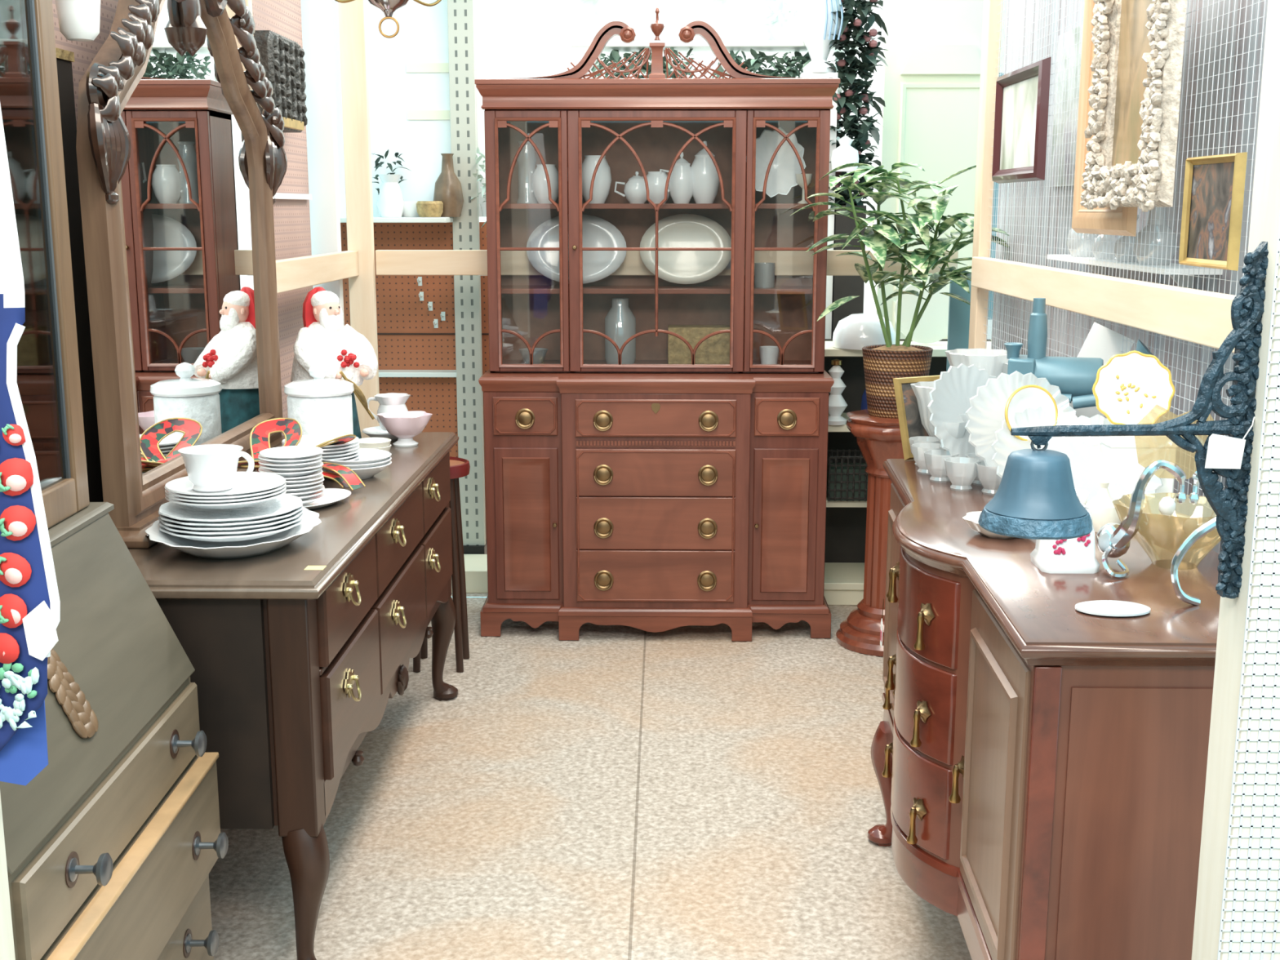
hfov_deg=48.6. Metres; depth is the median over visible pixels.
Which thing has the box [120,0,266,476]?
mirror glass
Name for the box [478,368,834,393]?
countertop
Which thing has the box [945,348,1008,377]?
bowl
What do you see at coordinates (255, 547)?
oval platter
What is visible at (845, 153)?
vase
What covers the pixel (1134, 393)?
print
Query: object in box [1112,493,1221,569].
bowl
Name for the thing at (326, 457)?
bread plate
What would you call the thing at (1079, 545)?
print
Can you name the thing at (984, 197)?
trim
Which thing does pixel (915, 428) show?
print
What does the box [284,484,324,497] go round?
saucer
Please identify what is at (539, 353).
sauce bowl
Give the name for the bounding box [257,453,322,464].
saucer
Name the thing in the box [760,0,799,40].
orchid
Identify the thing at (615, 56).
garland
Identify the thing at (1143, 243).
glass jug
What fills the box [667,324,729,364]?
cardboard box
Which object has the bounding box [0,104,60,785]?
cloth
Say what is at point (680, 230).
oval platter
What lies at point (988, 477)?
cup
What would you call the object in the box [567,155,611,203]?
jug
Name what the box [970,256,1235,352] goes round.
wooden rail
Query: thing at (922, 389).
vase
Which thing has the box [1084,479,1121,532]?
salt shaker
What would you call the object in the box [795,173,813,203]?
goblet
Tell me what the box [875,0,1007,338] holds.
door
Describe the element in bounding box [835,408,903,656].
pedestal
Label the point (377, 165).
leafy sprig
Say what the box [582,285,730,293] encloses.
shelf
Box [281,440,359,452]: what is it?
bread plate
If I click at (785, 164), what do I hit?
plate
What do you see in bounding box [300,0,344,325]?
trim
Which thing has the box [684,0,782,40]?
painting
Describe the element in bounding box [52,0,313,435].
wall
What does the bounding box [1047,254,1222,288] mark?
wall ledge
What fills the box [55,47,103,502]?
board
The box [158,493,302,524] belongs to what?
dinner plate
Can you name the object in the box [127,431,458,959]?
sideboard
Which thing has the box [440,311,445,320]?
hook
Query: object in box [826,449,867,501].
basket
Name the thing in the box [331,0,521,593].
partition
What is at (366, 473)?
soup bowl
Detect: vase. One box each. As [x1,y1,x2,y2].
[376,174,404,217]
[433,153,463,217]
[604,297,635,364]
[831,135,858,172]
[910,381,936,436]
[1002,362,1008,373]
[1030,501,1100,573]
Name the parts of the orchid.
pot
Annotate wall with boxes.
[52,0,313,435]
[479,0,884,313]
[991,0,1267,554]
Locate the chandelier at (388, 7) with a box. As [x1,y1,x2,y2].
[334,0,441,38]
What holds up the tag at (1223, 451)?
hanging from the bracket
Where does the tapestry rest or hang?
attached to the wall at (1197, 510)
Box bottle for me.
[861,389,867,409]
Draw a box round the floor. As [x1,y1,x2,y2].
[208,592,971,959]
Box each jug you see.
[520,164,558,203]
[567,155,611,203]
[1066,228,1098,257]
[1091,234,1117,259]
[1114,214,1140,262]
[1133,193,1177,265]
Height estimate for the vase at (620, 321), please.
0.230 m
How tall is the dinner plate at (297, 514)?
0.025 m
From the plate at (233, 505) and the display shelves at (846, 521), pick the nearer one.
the plate at (233, 505)
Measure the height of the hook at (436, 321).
0.036 m
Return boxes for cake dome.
[831,312,896,350]
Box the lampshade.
[1077,322,1134,364]
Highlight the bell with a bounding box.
[977,440,1092,539]
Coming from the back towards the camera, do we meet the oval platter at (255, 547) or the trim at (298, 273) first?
the trim at (298, 273)
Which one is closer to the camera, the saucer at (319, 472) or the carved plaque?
the saucer at (319, 472)
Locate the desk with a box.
[0,502,228,959]
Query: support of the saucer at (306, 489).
on the saucer at (321, 487)
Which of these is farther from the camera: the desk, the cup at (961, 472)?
the cup at (961, 472)
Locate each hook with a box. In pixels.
[417,276,422,285]
[418,291,423,300]
[427,302,432,311]
[433,319,438,328]
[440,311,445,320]
[1170,516,1216,605]
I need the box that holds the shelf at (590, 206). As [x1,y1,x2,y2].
[582,203,731,208]
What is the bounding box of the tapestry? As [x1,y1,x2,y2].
[1049,25,1083,186]
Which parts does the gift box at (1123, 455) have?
box lid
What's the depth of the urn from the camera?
5.50 m
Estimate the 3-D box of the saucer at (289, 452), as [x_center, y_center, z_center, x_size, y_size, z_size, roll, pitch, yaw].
[-0.777,-0.057,3.162,0.140,0.016,0.140,0,12,1]
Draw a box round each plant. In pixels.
[470,146,486,217]
[790,162,1009,417]
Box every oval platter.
[144,506,321,559]
[526,213,626,284]
[640,213,731,284]
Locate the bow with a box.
[237,417,365,490]
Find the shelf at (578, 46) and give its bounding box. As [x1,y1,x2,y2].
[570,40,858,193]
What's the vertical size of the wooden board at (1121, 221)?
0.598 m
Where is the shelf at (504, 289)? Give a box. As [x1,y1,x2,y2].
[501,285,559,293]
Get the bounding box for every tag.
[880,599,884,648]
[1204,417,1254,468]
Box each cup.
[177,444,254,492]
[759,346,779,364]
[908,435,941,466]
[911,442,942,474]
[924,449,959,482]
[933,420,968,449]
[944,457,980,491]
[964,453,983,485]
[975,461,1001,495]
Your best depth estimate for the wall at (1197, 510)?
3.07 m
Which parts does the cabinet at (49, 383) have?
glass pane, glazed door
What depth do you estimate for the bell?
1.52 m
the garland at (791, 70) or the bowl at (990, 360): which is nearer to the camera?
the bowl at (990, 360)
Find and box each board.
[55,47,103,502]
[946,275,971,371]
[1071,0,1137,236]
[1077,263,1162,417]
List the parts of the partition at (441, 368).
shelf, shelf, label strip, label strip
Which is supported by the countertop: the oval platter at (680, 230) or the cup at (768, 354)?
the cup at (768, 354)
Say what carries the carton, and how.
on the buffet
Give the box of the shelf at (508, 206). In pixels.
[499,203,559,208]
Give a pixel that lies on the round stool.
(459, 467)
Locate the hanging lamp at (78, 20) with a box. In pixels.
[54,0,100,41]
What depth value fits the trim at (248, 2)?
3.84 m
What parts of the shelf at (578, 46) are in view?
post, post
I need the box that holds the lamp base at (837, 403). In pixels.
[828,359,847,425]
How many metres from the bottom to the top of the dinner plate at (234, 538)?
0.025 m
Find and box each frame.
[893,375,939,460]
[991,56,1051,183]
[1080,0,1186,211]
[1178,151,1247,271]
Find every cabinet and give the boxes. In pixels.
[0,0,89,528]
[474,7,839,641]
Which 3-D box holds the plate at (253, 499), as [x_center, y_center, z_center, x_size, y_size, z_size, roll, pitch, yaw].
[-0.835,0.029,2.862,0.236,0.022,0.236,0,11,1]
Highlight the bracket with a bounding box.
[1010,241,1268,599]
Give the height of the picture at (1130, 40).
0.425 m
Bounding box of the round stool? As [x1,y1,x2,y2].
[413,456,470,672]
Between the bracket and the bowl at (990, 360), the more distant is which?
the bowl at (990, 360)
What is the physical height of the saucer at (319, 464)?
0.016 m
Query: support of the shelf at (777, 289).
attached to the china cabinet at (649, 494)
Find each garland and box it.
[591,47,698,78]
[711,48,811,78]
[825,0,888,210]
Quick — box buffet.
[867,458,1220,959]
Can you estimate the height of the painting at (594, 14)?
0.190 m
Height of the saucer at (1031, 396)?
0.110 m
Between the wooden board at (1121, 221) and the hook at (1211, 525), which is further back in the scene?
the wooden board at (1121, 221)
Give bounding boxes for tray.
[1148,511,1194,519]
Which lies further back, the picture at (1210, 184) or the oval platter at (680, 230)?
the oval platter at (680, 230)
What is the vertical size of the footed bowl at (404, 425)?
0.088 m
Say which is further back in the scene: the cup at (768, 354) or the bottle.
the bottle
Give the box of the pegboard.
[1217,213,1279,959]
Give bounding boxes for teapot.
[613,171,646,203]
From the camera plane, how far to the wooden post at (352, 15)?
4.99 m
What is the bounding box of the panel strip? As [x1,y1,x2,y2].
[987,72,1003,319]
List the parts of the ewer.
lid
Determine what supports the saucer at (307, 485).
on the saucer at (306, 489)
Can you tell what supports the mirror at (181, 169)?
on the sideboard
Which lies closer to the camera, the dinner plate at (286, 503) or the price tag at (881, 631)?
the dinner plate at (286, 503)
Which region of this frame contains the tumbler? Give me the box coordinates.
[754,262,775,288]
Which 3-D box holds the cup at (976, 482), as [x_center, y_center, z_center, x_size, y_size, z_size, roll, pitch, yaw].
[0.707,-0.021,2.921,0.075,0.060,0.072,-4,12,-19]
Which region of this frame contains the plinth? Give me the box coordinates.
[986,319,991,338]
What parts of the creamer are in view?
handle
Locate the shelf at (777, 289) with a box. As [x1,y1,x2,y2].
[753,285,812,293]
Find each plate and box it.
[157,509,304,532]
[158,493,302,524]
[158,505,303,528]
[158,512,303,537]
[159,516,303,542]
[164,471,285,497]
[164,482,286,500]
[164,486,286,504]
[164,489,286,509]
[281,434,359,448]
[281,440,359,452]
[320,444,359,456]
[321,448,359,459]
[321,451,359,462]
[346,454,359,460]
[746,127,805,197]
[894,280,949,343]
[928,363,996,457]
[964,370,1076,466]
[991,406,1077,477]
[1036,413,1165,510]
[1075,600,1150,617]
[1092,350,1175,424]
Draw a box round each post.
[337,0,380,431]
[1191,0,1279,959]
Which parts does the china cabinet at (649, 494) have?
drawer, ring pull, door, panel, door frame, glazed door, ring pull, ring pull, ring pull, ring pull, drawer, drawer, drawer, drawer, keyhole plate, moulding, glazed door, door frame, cornice, ring pull, ring pull, ring pull, ring pull, glazed door, panel, door, door frame, drawer, ring pull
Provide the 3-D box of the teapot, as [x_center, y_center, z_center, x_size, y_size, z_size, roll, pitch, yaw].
[-0.010,-1.019,4.939,0.137,0.110,0.093,7,13,33]
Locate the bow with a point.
(260, 435)
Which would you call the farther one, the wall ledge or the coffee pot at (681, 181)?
the coffee pot at (681, 181)
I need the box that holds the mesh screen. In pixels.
[983,0,1266,510]
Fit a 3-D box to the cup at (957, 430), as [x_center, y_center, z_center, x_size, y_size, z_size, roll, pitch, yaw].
[0.653,-0.096,2.984,0.075,0.060,0.072,9,14,39]
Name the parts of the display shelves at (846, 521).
shelf, shelf, shelf, shelf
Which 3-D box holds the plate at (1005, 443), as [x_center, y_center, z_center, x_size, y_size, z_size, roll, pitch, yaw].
[0.785,-0.040,2.695,0.237,0.186,0.148,-2,11,-9]
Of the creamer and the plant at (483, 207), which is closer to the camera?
the creamer
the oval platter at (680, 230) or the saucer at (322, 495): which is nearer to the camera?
the saucer at (322, 495)
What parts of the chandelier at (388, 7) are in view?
arm, lamp shade, arm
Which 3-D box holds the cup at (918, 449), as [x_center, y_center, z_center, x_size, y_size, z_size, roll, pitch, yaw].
[0.619,-0.045,3.046,0.075,0.060,0.072,-9,14,-38]
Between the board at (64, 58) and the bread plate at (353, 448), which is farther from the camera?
the bread plate at (353, 448)
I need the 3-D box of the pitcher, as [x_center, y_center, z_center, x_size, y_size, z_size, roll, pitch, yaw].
[0.051,-1.023,4.964,0.127,0.109,0.104,7,13,34]
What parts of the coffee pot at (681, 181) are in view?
handle, lid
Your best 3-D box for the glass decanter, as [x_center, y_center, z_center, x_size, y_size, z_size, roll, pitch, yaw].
[-0.395,-1.072,4.947,0.072,0.212,0.071,0,11,1]
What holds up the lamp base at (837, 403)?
on the display shelves at (846, 521)
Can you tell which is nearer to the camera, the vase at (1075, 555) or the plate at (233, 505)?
the vase at (1075, 555)
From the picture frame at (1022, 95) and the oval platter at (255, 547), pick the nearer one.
the oval platter at (255, 547)
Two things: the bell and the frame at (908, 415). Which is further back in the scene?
the frame at (908, 415)
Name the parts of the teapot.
handle, lid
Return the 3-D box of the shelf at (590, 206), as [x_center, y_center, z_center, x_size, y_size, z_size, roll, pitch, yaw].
[0.060,-0.958,4.964,0.566,0.018,0.208,0,11,1]
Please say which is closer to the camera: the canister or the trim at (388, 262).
the canister
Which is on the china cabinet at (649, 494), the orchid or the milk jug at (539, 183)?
the milk jug at (539, 183)
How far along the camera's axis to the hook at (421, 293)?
5.72 m
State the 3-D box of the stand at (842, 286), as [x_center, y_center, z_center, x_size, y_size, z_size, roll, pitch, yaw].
[0.839,-0.368,5.821,0.120,1.490,0.120,0,11,1]
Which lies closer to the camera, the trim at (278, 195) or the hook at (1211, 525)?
the hook at (1211, 525)
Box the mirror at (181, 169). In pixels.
[75,0,287,547]
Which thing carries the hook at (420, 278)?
attached to the partition at (441, 368)
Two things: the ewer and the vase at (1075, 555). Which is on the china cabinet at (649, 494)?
the ewer
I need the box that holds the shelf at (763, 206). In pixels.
[745,203,812,208]
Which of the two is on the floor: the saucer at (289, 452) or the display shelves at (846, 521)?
the display shelves at (846, 521)
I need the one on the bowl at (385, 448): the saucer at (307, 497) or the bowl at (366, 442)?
the bowl at (366, 442)
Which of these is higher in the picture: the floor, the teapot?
the teapot
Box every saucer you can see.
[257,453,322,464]
[257,457,322,468]
[257,466,322,477]
[258,445,323,460]
[259,461,323,472]
[260,469,322,480]
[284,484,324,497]
[285,473,324,484]
[285,477,324,489]
[285,481,323,493]
[299,489,323,500]
[302,492,324,504]
[361,426,398,440]
[1004,384,1057,440]
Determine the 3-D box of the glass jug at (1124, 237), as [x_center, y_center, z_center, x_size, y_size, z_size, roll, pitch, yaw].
[1.109,-0.548,3.215,0.063,0.105,0.063,0,11,1]
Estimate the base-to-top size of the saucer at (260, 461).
0.016 m
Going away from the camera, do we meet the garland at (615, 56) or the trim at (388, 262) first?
the trim at (388, 262)
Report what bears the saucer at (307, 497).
on the saucer at (322, 495)
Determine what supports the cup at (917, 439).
on the buffet
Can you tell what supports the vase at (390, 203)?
on the partition at (441, 368)
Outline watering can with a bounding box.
[1004,297,1152,417]
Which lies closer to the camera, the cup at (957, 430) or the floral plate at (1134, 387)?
the floral plate at (1134, 387)
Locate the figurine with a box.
[290,286,377,439]
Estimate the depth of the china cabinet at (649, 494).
4.87 m
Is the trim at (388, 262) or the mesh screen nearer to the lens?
the mesh screen
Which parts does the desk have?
knob plate, moulding, knob, slant lid, drawer, drawer, knob plate, drawer, knob plate, knob, knob plate, knob, knob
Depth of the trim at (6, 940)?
1.71 m
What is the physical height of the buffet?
0.930 m
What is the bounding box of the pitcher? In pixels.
[633,171,670,203]
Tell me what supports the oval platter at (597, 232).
on the china cabinet at (649, 494)
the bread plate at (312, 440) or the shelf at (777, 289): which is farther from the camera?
the shelf at (777, 289)
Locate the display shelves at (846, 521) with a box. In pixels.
[823,338,991,604]
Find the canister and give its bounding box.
[284,362,354,435]
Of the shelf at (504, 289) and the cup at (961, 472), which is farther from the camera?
the shelf at (504, 289)
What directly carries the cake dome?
on the display shelves at (846, 521)
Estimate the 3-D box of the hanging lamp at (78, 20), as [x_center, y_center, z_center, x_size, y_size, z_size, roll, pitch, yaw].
[-0.974,-1.142,2.396,0.108,0.770,0.108,0,11,1]
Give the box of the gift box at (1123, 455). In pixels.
[1098,435,1177,515]
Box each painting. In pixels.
[580,0,629,40]
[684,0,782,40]
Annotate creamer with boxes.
[366,392,410,431]
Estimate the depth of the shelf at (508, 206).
4.87 m
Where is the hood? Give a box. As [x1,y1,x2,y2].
[302,286,325,327]
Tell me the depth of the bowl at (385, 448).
3.73 m
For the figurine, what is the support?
on the sideboard
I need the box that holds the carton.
[1070,400,1104,417]
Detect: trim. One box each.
[0,793,15,959]
[225,0,253,90]
[273,192,311,199]
[275,250,359,293]
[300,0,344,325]
[375,249,958,275]
[968,0,1002,348]
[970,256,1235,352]
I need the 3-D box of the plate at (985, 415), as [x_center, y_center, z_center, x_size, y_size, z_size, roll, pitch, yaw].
[0.768,-0.107,2.842,0.238,0.212,0.109,-2,11,-8]
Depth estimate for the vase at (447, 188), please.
5.46 m
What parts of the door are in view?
moulding, moulding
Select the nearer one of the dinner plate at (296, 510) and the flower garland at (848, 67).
the dinner plate at (296, 510)
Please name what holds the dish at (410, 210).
on the partition at (441, 368)
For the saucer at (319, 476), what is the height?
0.016 m
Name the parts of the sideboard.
panel, leg, drawer, drawer, bail pull, bail pull, rail, drawer, drawer, bail pull, bail pull, drawer, bail pull, bail pull, drawer, leg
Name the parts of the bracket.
arm, plate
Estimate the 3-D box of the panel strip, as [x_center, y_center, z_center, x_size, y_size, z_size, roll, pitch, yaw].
[1.483,-1.167,5.870,0.100,1.000,0.020,0,11,1]
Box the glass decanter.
[516,141,537,203]
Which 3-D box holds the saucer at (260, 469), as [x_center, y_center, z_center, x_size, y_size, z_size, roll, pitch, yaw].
[-0.781,-0.020,3.168,0.140,0.016,0.140,0,10,1]
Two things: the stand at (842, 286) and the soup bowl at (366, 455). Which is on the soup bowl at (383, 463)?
the soup bowl at (366, 455)
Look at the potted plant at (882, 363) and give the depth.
4.64 m
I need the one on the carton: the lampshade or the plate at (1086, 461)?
the lampshade
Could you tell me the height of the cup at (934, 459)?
0.060 m
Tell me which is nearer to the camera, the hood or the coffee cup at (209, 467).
the coffee cup at (209, 467)
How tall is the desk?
0.978 m
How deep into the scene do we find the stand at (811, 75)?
5.62 m
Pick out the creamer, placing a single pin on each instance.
(390, 402)
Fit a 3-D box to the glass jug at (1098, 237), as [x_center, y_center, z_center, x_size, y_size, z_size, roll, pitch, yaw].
[1.112,-0.580,3.382,0.063,0.105,0.063,0,11,1]
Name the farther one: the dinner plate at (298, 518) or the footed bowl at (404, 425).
the footed bowl at (404, 425)
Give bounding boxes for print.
[901,382,929,453]
[1052,533,1090,554]
[1115,374,1156,413]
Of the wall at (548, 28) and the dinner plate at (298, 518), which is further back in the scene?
the wall at (548, 28)
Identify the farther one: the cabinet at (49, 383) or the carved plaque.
the carved plaque
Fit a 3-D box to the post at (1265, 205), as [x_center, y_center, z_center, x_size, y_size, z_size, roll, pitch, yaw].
[0.710,-0.112,1.538,0.089,2.600,0.089,0,11,1]
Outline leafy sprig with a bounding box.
[372,149,410,217]
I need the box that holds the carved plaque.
[253,30,307,132]
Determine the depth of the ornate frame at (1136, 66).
2.84 m
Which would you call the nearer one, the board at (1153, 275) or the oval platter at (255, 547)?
the oval platter at (255, 547)
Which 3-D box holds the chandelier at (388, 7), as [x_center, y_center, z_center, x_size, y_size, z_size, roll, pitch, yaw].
[-0.663,-1.450,3.604,0.353,0.629,0.368,0,11,1]
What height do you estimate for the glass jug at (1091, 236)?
0.150 m
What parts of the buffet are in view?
leg, drop pull, drop pull, drop pull, pull plate, moulding, drop pull, pull plate, pull plate, drop pull, panel, door, pull plate, pull plate, drop pull, drop pull, pull plate, drop pull, drawer, pull plate, drawer, pull plate, drawer, moulding, drop pull, pull plate, panel, moulding, door, panel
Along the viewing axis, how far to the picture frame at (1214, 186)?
2.50 m
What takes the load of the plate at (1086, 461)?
on the buffet
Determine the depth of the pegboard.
1.57 m
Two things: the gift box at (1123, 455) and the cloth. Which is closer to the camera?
the cloth
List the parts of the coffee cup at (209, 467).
handle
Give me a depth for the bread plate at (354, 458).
3.57 m
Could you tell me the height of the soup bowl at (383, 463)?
0.036 m
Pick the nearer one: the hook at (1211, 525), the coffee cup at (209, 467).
the hook at (1211, 525)
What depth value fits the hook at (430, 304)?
5.73 m
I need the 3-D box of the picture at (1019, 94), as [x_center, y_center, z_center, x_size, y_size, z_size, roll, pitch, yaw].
[1.037,-0.966,3.854,0.005,0.242,0.447,0,11,1]
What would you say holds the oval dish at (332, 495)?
on the sideboard
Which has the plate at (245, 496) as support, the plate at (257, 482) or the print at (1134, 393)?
the plate at (257, 482)
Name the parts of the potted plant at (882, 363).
pot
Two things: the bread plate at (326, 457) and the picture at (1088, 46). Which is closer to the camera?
the picture at (1088, 46)
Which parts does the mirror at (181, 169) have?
moulding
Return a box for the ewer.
[689,140,719,203]
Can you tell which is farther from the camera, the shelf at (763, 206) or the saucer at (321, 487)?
the shelf at (763, 206)
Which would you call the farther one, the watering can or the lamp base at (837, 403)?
the lamp base at (837, 403)
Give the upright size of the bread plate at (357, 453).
0.020 m
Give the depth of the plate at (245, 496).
2.77 m
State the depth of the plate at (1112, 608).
1.99 m
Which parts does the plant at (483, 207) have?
pot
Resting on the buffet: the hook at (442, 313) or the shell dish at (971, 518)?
the shell dish at (971, 518)
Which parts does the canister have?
knob, lid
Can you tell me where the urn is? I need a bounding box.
[797,0,843,72]
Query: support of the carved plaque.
attached to the wall at (291, 217)
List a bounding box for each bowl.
[322,448,391,464]
[322,460,391,479]
[342,456,391,468]
[359,437,391,448]
[359,444,391,452]
[376,410,432,447]
[519,347,547,364]
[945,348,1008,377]
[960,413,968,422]
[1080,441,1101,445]
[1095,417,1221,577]
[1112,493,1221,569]
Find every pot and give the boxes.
[416,200,443,217]
[659,151,693,203]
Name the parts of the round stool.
leg, leg, leg, seat, leg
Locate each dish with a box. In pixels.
[302,488,351,510]
[401,200,419,217]
[962,511,1017,539]
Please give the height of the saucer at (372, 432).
0.028 m
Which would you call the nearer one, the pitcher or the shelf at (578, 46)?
the pitcher
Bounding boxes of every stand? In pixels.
[800,72,838,338]
[831,205,866,338]
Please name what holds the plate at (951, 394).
on the buffet
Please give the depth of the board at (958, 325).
5.00 m
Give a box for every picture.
[1000,75,1038,169]
[1083,3,1098,207]
[1111,0,1155,165]
[1186,161,1234,261]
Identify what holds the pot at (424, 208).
on the partition at (441, 368)

